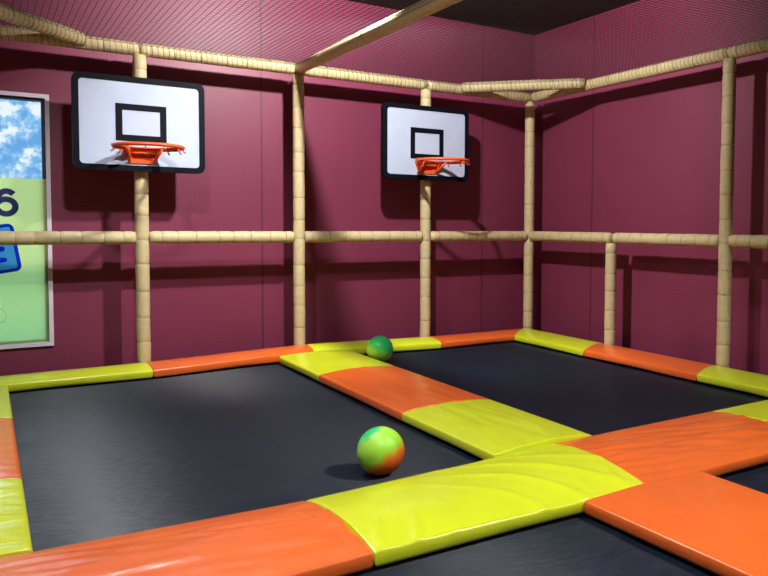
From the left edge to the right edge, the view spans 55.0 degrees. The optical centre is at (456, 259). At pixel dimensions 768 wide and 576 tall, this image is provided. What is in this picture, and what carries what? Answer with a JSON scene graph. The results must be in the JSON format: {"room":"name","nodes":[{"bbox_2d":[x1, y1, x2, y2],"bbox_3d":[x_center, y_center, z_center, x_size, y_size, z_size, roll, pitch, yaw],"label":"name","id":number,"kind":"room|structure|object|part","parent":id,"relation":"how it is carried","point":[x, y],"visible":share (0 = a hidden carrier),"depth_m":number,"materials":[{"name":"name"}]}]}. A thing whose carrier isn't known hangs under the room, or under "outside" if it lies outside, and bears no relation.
{"room":"indoor trampoline park","nodes":[
{"label":"indoor trampoline park","id":0,"kind":"room"},
{"bbox_2d":[0,0,534,375],"bbox_3d":[-1.639,-0.597,6.824,6.160,3.760,0.120,-1,3,-33],"label":"wall","id":1,"kind":"structure","parent":0,"point":[207,298],"depth_m":6.70,"materials":[{"name":"maroon painted metal"}]},
{"bbox_2d":[0,90,53,348],"bbox_3d":[-3.543,-0.294,5.562,0.820,1.965,0.080,-1,3,-33],"label":"window","id":2,"kind":"structure","parent":1,"relation":"in","point":[8,95],"depth_m":5.72,"materials":[{"name":"metal"}]},
{"bbox_2d":[0,178,48,344],"bbox_3d":[-3.534,0.019,5.564,0.764,1.280,0.010,-1,3,-33],"label":"poster","id":3,"kind":"object","parent":2,"relation":"attached to","point":[24,296],"visible":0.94,"depth_m":5.68,"materials":[{"name":"green paper"}]},
{"bbox_2d":[346,0,638,34],"bbox_3d":[0.979,-2.315,2.695,6.160,0.100,9.740,-1,3,-33],"label":"ceiling","id":4,"kind":"structure","parent":0,"point":[362,1],"depth_m":7.34,"materials":[{"name":"black fabric"}]},
{"bbox_2d":[532,0,767,374],"bbox_3d":[3.506,-0.452,4.423,0.120,3.760,9.500,-1,3,-33],"label":"wall","id":5,"kind":"structure","parent":0,"point":[643,155],"depth_m":6.85,"materials":[{"name":"red paint"}]},
{"bbox_3d":[0.957,1.540,2.880,6.160,0.100,9.740,-1,3,-33],"label":"floor","id":6,"kind":"structure","parent":0,"visible":0},
{"bbox_2d":[132,54,150,362],"bbox_3d":[-2.509,-0.145,5.856,0.108,2.941,0.108,-1,3,-33],"label":"post","id":7,"kind":"object","parent":6,"relation":"on","point":[139,65],"visible":0.6,"depth_m":5.82,"materials":[{"name":"beige plastic"}]},
{"bbox_2d":[0,231,135,245],"bbox_3d":[-3.062,-0.160,5.498,1.211,0.108,0.107,-1,3,-33],"label":"rail","id":8,"kind":"object","parent":7,"relation":"attached to","point":[15,238],"visible":1,"depth_m":5.53,"materials":[{"name":"beige plastic"}]},
{"bbox_2d":[0,25,139,54],"bbox_3d":[-3.054,-1.644,5.427,1.314,0.111,0.111,-1,3,-33],"label":"rail","id":9,"kind":"object","parent":7,"relation":"attached to","point":[10,34],"visible":0.72,"depth_m":5.47,"materials":[{"name":"beige plastic"}]},
{"bbox_2d":[71,71,204,173],"bbox_3d":[-2.500,-1.055,5.782,0.960,0.725,0.177,-1,3,-33],"label":"board","id":10,"kind":"object","parent":7,"relation":"attached to","point":[106,109],"visible":0.93,"depth_m":5.68,"materials":[{"name":"white plastic"}]},
{"bbox_2d":[110,142,185,163],"bbox_3d":[-2.309,-0.797,5.496,0.513,0.121,0.543,-1,3,-33],"label":"basketball hoop","id":11,"kind":"object","parent":10,"relation":"attached to","point":[140,155],"visible":1,"depth_m":5.66,"materials":[{"name":"metal"}]},
{"bbox_3d":[-2.501,-0.800,5.600,0.024,0.112,0.161,-1,3,-23],"label":"support arm","id":12,"kind":"part","parent":11,"relation":"part of"},
{"bbox_3d":[-2.443,-0.806,5.704,0.300,0.117,0.049,-1,3,-33],"label":"plate","id":13,"kind":"part","parent":11,"relation":"part of","materials":[{"name":"orange metal"}]},
{"bbox_3d":[-2.378,-0.859,5.601,0.512,0.008,0.284,-1,3,-33],"label":"plate","id":14,"kind":"part","parent":11,"relation":"part of","materials":[{"name":"orange metal"}]},
{"bbox_3d":[-2.325,-0.805,5.714,0.024,0.112,0.161,-2,4,-43],"label":"support arm","id":15,"kind":"part","parent":11,"relation":"part of"},
{"bbox_2d":[140,43,297,73],"bbox_3d":[-1.951,-1.672,6.138,1.310,0.111,0.111,-1,3,-33],"label":"rail","id":16,"kind":"object","parent":7,"relation":"attached to","point":[148,51],"visible":0.87,"depth_m":6.07,"materials":[{"name":"beige plastic"}]},
{"bbox_2d":[9,362,482,551],"bbox_3d":[-1.445,1.189,4.266,2.490,0.441,3.590,-1,3,-33],"label":"trampoline","id":17,"kind":"object","parent":6,"relation":"on","point":[97,461],"visible":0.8,"depth_m":3.88,"materials":[{"name":"black fabric"}]},
{"bbox_2d":[0,385,12,418],"bbox_3d":[-2.945,0.907,4.542,0.308,0.071,1.013,-1,3,-33],"label":"pad","id":18,"kind":"object","parent":17,"relation":"on","point":[5,404],"visible":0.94,"depth_m":4.51,"materials":[{"name":"yellow plastic"}]},
{"bbox_2d":[0,418,21,479],"bbox_3d":[-2.350,0.953,3.621,0.308,0.073,1.178,-1,3,-33],"label":"pad","id":19,"kind":"object","parent":17,"relation":"on","point":[9,457],"visible":0.92,"depth_m":3.54,"materials":[{"name":"orange plastic"}]},
{"bbox_2d":[0,478,32,557],"bbox_3d":[-1.806,0.995,2.778,0.308,0.078,0.828,-1,3,-33],"label":"pad","id":20,"kind":"object","parent":17,"relation":"on","point":[15,537],"visible":0.88,"depth_m":2.73,"materials":[{"name":"yellow plastic"}]},
{"bbox_2d":[0,362,152,391],"bbox_3d":[-2.919,0.864,5.368,1.248,0.078,0.343,-1,3,-33],"label":"pad","id":21,"kind":"object","parent":17,"relation":"on","point":[40,380],"visible":0.99,"depth_m":5.33,"materials":[{"name":"yellow plastic"}]},
{"bbox_3d":[-1.444,0.997,4.257,2.456,0.056,3.556,-1,3,-33],"label":"steel frame","id":22,"kind":"part","parent":17,"relation":"part of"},
{"bbox_2d":[146,344,313,376],"bbox_3d":[-1.828,0.825,6.070,1.342,0.101,0.346,-1,3,-33],"label":"pad","id":23,"kind":"object","parent":17,"relation":"on","point":[161,368],"visible":0.93,"depth_m":5.95,"materials":[{"name":"orange plastic"}]},
{"bbox_2d":[279,351,393,380],"bbox_3d":[-0.986,0.846,5.978,0.651,0.078,0.863,-1,3,-33],"label":"pad","id":24,"kind":"object","parent":17,"relation":"on","point":[311,364],"visible":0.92,"depth_m":5.89,"materials":[{"name":"yellow plastic"}]},
{"bbox_2d":[357,426,404,474],"bbox_3d":[-0.360,0.911,3.493,0.227,0.227,0.227,-1,3,-33],"label":"ball","id":25,"kind":"object","parent":17,"relation":"on","point":[380,450],"visible":1,"depth_m":3.41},
{"bbox_2d":[307,444,643,566],"bbox_3d":[0.138,0.979,3.096,1.370,0.102,0.675,-2,3,-35],"label":"pad","id":26,"kind":"object","parent":17,"relation":"on","point":[412,516],"visible":0.94,"depth_m":2.93,"materials":[{"name":"yellow plastic"}]},
{"bbox_2d":[292,73,305,344],"bbox_3d":[-1.409,-0.172,6.566,0.108,2.941,0.108,-1,3,-33],"label":"post","id":27,"kind":"object","parent":6,"relation":"on","point":[297,79],"visible":0.79,"depth_m":6.51,"materials":[{"name":"beige plastic"}]},
{"bbox_2d":[149,231,294,243],"bbox_3d":[-1.960,-0.187,6.209,1.207,0.107,0.107,-1,3,-33],"label":"rail","id":28,"kind":"object","parent":27,"relation":"attached to","point":[155,237],"visible":1,"depth_m":6.14,"materials":[{"name":"beige plastic"}]},
{"bbox_2d":[305,231,422,242],"bbox_3d":[-0.858,-0.215,6.920,1.209,0.108,0.110,-1,3,-33],"label":"rail","id":29,"kind":"object","parent":27,"relation":"attached to","point":[310,236],"visible":0.99,"depth_m":6.87,"materials":[{"name":"beige plastic"}]},
{"bbox_2d":[295,0,462,72],"bbox_3d":[0.667,-1.521,3.300,0.110,0.107,7.505,-1,3,-33],"label":"bar","id":30,"kind":"object","parent":27,"relation":"attached to","point":[432,7],"visible":0.87,"depth_m":5.12,"materials":[{"name":"beige plastic"}]},
{"bbox_2d":[0,0,767,93],"bbox_3d":[0.641,-1.526,3.322,5.163,0.053,7.441,-1,3,-33],"label":"safety net","id":31,"kind":"object","parent":30,"relation":"attached to","point":[493,78],"visible":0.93,"depth_m":5.28,"materials":[{"name":"fabric"}]},
{"bbox_2d":[420,89,430,336],"bbox_3d":[-0.307,-0.200,7.276,0.106,2.940,0.114,1,3,7],"label":"post","id":32,"kind":"object","parent":6,"relation":"on","point":[425,185],"visible":0.56,"depth_m":7.24,"materials":[{"name":"beige plastic"}]},
{"bbox_2d":[300,66,427,89],"bbox_3d":[-0.850,-1.700,6.848,1.312,0.111,0.111,-1,3,-33],"label":"rail","id":33,"kind":"object","parent":32,"relation":"attached to","point":[317,72],"visible":0.73,"depth_m":6.81,"materials":[{"name":"beige plastic"}]},
{"bbox_2d":[381,102,468,181],"bbox_3d":[-0.327,-1.133,7.181,0.960,0.712,0.177,-1,3,-33],"label":"board","id":34,"kind":"object","parent":32,"relation":"attached to","point":[409,132],"visible":0.94,"depth_m":7.07,"materials":[{"name":"white plastic"}]},
{"bbox_2d":[414,157,469,173],"bbox_3d":[-0.136,-0.882,6.896,0.513,0.121,0.543,-1,3,-33],"label":"basketball hoop","id":35,"kind":"object","parent":34,"relation":"attached to","point":[424,166],"visible":1,"depth_m":7.05,"materials":[{"name":"metal"}]},
{"bbox_3d":[-0.328,-0.885,7.000,0.024,0.112,0.161,-1,3,-23],"label":"support arm","id":36,"kind":"part","parent":35,"relation":"part of"},
{"bbox_3d":[-0.270,-0.891,7.103,0.300,0.117,0.049,-1,3,-33],"label":"plate","id":37,"kind":"part","parent":35,"relation":"part of","materials":[{"name":"orange metal"}]},
{"bbox_3d":[-0.205,-0.944,7.000,0.512,0.008,0.284,-1,3,-33],"label":"plate","id":38,"kind":"part","parent":35,"relation":"part of","materials":[{"name":"orange metal"}]},
{"bbox_3d":[-0.152,-0.889,7.113,0.024,0.112,0.161,-2,4,-43],"label":"support arm","id":39,"kind":"part","parent":35,"relation":"part of"},
{"bbox_2d":[430,231,527,240],"bbox_3d":[0.242,-0.244,7.627,1.201,0.105,0.108,-1,3,-33],"label":"rail","id":40,"kind":"object","parent":32,"relation":"attached to","point":[435,235],"visible":1,"depth_m":7.58,"materials":[{"name":"beige plastic"}]},
{"bbox_2d":[427,80,530,102],"bbox_3d":[0.250,-1.727,7.556,1.304,0.111,0.111,-1,3,-33],"label":"rail","id":41,"kind":"object","parent":32,"relation":"attached to","point":[435,87],"visible":0.65,"depth_m":7.53,"materials":[{"name":"beige plastic"}]},
{"bbox_2d":[461,78,584,92],"bbox_3d":[0.656,-1.722,7.254,1.224,0.111,0.112,1,3,12],"label":"brace","id":42,"kind":"object","parent":41,"relation":"attached to","point":[578,84],"visible":0.83,"depth_m":7.21,"materials":[{"name":"beige plastic"}]},
{"bbox_2d":[523,102,534,328],"bbox_3d":[0.789,-0.228,7.982,0.109,2.941,0.109,-1,3,-33],"label":"post","id":43,"kind":"object","parent":6,"relation":"on","point":[530,106],"visible":0.83,"depth_m":7.93,"materials":[{"name":"beige plastic"}]},
{"bbox_2d":[345,512,719,575],"bbox_3d":[0.444,1.341,1.323,2.470,0.441,3.350,-1,3,-33],"label":"trampoline","id":44,"kind":"object","parent":6,"relation":"on","point":[581,544],"visible":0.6,"depth_m":2.63,"materials":[{"name":"black fabric"}]},
{"bbox_2d":[0,501,373,575],"bbox_3d":[-0.996,1.006,2.421,1.285,0.099,0.644,-1,3,-33],"label":"pad","id":45,"kind":"object","parent":44,"relation":"on","point":[301,538],"visible":1,"depth_m":2.46,"materials":[{"name":"orange plastic"}]},
{"bbox_2d":[362,340,767,435],"bbox_3d":[0.664,1.136,5.625,2.430,0.441,3.590,-1,3,-33],"label":"trampoline","id":46,"kind":"object","parent":6,"relation":"on","point":[592,396],"visible":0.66,"depth_m":5.48,"materials":[{"name":"black fabric"}]},
{"bbox_2d":[306,337,441,353],"bbox_3d":[-0.748,0.797,6.766,1.224,0.101,0.346,-1,3,-33],"label":"pad","id":47,"kind":"object","parent":46,"relation":"on","point":[415,343],"visible":0.73,"depth_m":6.76,"materials":[{"name":"yellow plastic"}]},
{"bbox_2d":[366,336,392,361],"bbox_3d":[-0.657,0.771,6.296,0.230,0.230,0.230,-1,3,-33],"label":"ball","id":48,"kind":"object","parent":46,"relation":"on","point":[380,348],"visible":0.86,"depth_m":6.21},
{"bbox_2d":[319,366,487,420],"bbox_3d":[-0.402,0.890,5.073,0.648,0.082,1.288,-1,3,-33],"label":"pad","id":49,"kind":"object","parent":46,"relation":"on","point":[394,391],"visible":0.97,"depth_m":4.93,"materials":[{"name":"orange plastic"}]},
{"bbox_2d":[428,328,522,347],"bbox_3d":[0.312,0.782,7.450,1.294,0.079,0.346,-1,3,-33],"label":"pad","id":50,"kind":"object","parent":46,"relation":"on","point":[455,340],"visible":0.89,"depth_m":7.24,"materials":[{"name":"orange plastic"}]},
{"bbox_2d":[402,399,591,459],"bbox_3d":[0.203,0.940,4.137,0.648,0.079,0.938,-1,3,-33],"label":"pad","id":51,"kind":"object","parent":46,"relation":"on","point":[484,429],"visible":0.94,"depth_m":4.01,"materials":[{"name":"yellow plastic"}]},
{"bbox_2d":[515,328,599,355],"bbox_3d":[0.953,0.793,7.260,0.431,0.081,1.360,-1,3,-33],"label":"pad","id":52,"kind":"object","parent":46,"relation":"on","point":[573,345],"visible":0.97,"depth_m":7.06,"materials":[{"name":"yellow plastic"}]},
{"bbox_2d":[584,343,715,380],"bbox_3d":[1.605,0.847,6.251,0.431,0.078,1.436,-1,3,-33],"label":"pad","id":53,"kind":"object","parent":46,"relation":"on","point":[668,365],"visible":0.93,"depth_m":6.06,"materials":[{"name":"orange plastic"}]},
{"bbox_2d":[697,366,767,396],"bbox_3d":[2.163,0.892,5.387,0.431,0.078,0.915,-1,3,-33],"label":"pad","id":54,"kind":"object","parent":46,"relation":"on","point":[745,381],"visible":1,"depth_m":5.35,"materials":[{"name":"yellow plastic"}]},
{"bbox_2d":[716,400,767,420],"bbox_3d":[2.260,0.939,4.494,1.238,0.071,0.689,-1,3,-33],"label":"pad","id":55,"kind":"object","parent":46,"relation":"on","point":[756,410],"visible":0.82,"depth_m":4.43,"materials":[{"name":"yellow plastic"}]},
{"bbox_2d":[604,243,616,344],"bbox_3d":[1.462,0.570,6.970,0.106,1.451,0.106,-1,3,-33],"label":"post","id":56,"kind":"object","parent":6,"relation":"on","point":[611,248],"visible":0.67,"depth_m":6.92,"materials":[{"name":"beige plastic"}]},
{"bbox_2d":[528,231,612,242],"bbox_3d":[1.141,-0.230,7.435,0.108,0.104,1.199,-1,3,-33],"label":"rail","id":57,"kind":"object","parent":56,"relation":"attached to","point":[588,237],"visible":1,"depth_m":7.34,"materials":[{"name":"beige plastic"}]},
{"bbox_2d":[612,232,718,246],"bbox_3d":[1.811,-0.177,6.398,0.107,0.107,1.169,-1,3,-33],"label":"rail","id":58,"kind":"object","parent":56,"relation":"attached to","point":[702,240],"visible":0.99,"depth_m":6.31,"materials":[{"name":"beige plastic"}]},
{"bbox_2d":[716,58,736,367],"bbox_3d":[2.156,-0.118,5.866,0.105,2.941,0.110,-1,3,-33],"label":"post","id":59,"kind":"object","parent":6,"relation":"on","point":[728,116],"visible":0.81,"depth_m":5.82,"materials":[{"name":"beige plastic"}]},
{"bbox_2d":[529,47,728,101],"bbox_3d":[1.495,-1.685,6.829,0.111,0.111,2.470,-1,3,-33],"label":"rail","id":60,"kind":"object","parent":59,"relation":"attached to","point":[717,56],"visible":0.84,"depth_m":6.51,"materials":[{"name":"beige plastic"}]},
{"bbox_2d":[726,37,767,58],"bbox_3d":[2.507,-1.604,5.263,0.111,0.111,1.261,-1,3,-33],"label":"rail","id":61,"kind":"object","parent":59,"relation":"attached to","point":[755,47],"visible":0.94,"depth_m":5.61,"materials":[{"name":"beige plastic"}]},
{"bbox_2d":[717,463,767,493],"bbox_3d":[2.520,1.289,2.661,2.330,0.441,3.350,-1,3,-33],"label":"trampoline","id":62,"kind":"object","parent":6,"relation":"on","point":[754,477],"visible":0.09,"depth_m":3.48,"materials":[{"name":"black fabric"}]},
{"bbox_2d":[555,411,767,482],"bbox_3d":[1.213,0.958,3.823,1.352,0.085,0.697,-1,3,-33],"label":"pad","id":63,"kind":"object","parent":62,"relation":"on","point":[714,443],"visible":0.91,"depth_m":3.67,"materials":[{"name":"orange plastic"}]},
{"bbox_2d":[584,472,767,575],"bbox_3d":[1.184,1.023,2.610,0.711,0.071,1.348,-1,3,-33],"label":"pad","id":64,"kind":"object","parent":62,"relation":"on","point":[718,525],"visible":1,"depth_m":2.79,"materials":[{"name":"orange plastic"}]},
{"bbox_3d":[2.838,-0.064,4.810,0.110,2.941,0.110,-1,3,-33],"label":"post","id":65,"kind":"object","parent":6,"relation":"on","visible":0},
{"bbox_2d":[728,235,767,248],"bbox_3d":[2.497,-0.120,5.337,0.109,0.106,1.154,-1,3,-33],"label":"rail","id":66,"kind":"object","parent":65,"relation":"attached to","point":[735,241],"visible":1,"depth_m":5.64,"materials":[{"name":"beige plastic"}]},
{"bbox_3d":[-2.908,-1.573,3.991,0.107,0.107,2.457,-1,3,-33],"label":"rail","id":67,"kind":"object","parent":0,"visible":0},
{"bbox_2d":[0,3,86,46],"bbox_3d":[-2.948,-1.631,4.930,0.113,0.111,1.224,1,3,12],"label":"brace","id":68,"kind":"object","parent":67,"relation":"attached to","point":[23,20],"visible":0.91,"depth_m":5.08,"materials":[{"name":"beige plastic"}]}
]}

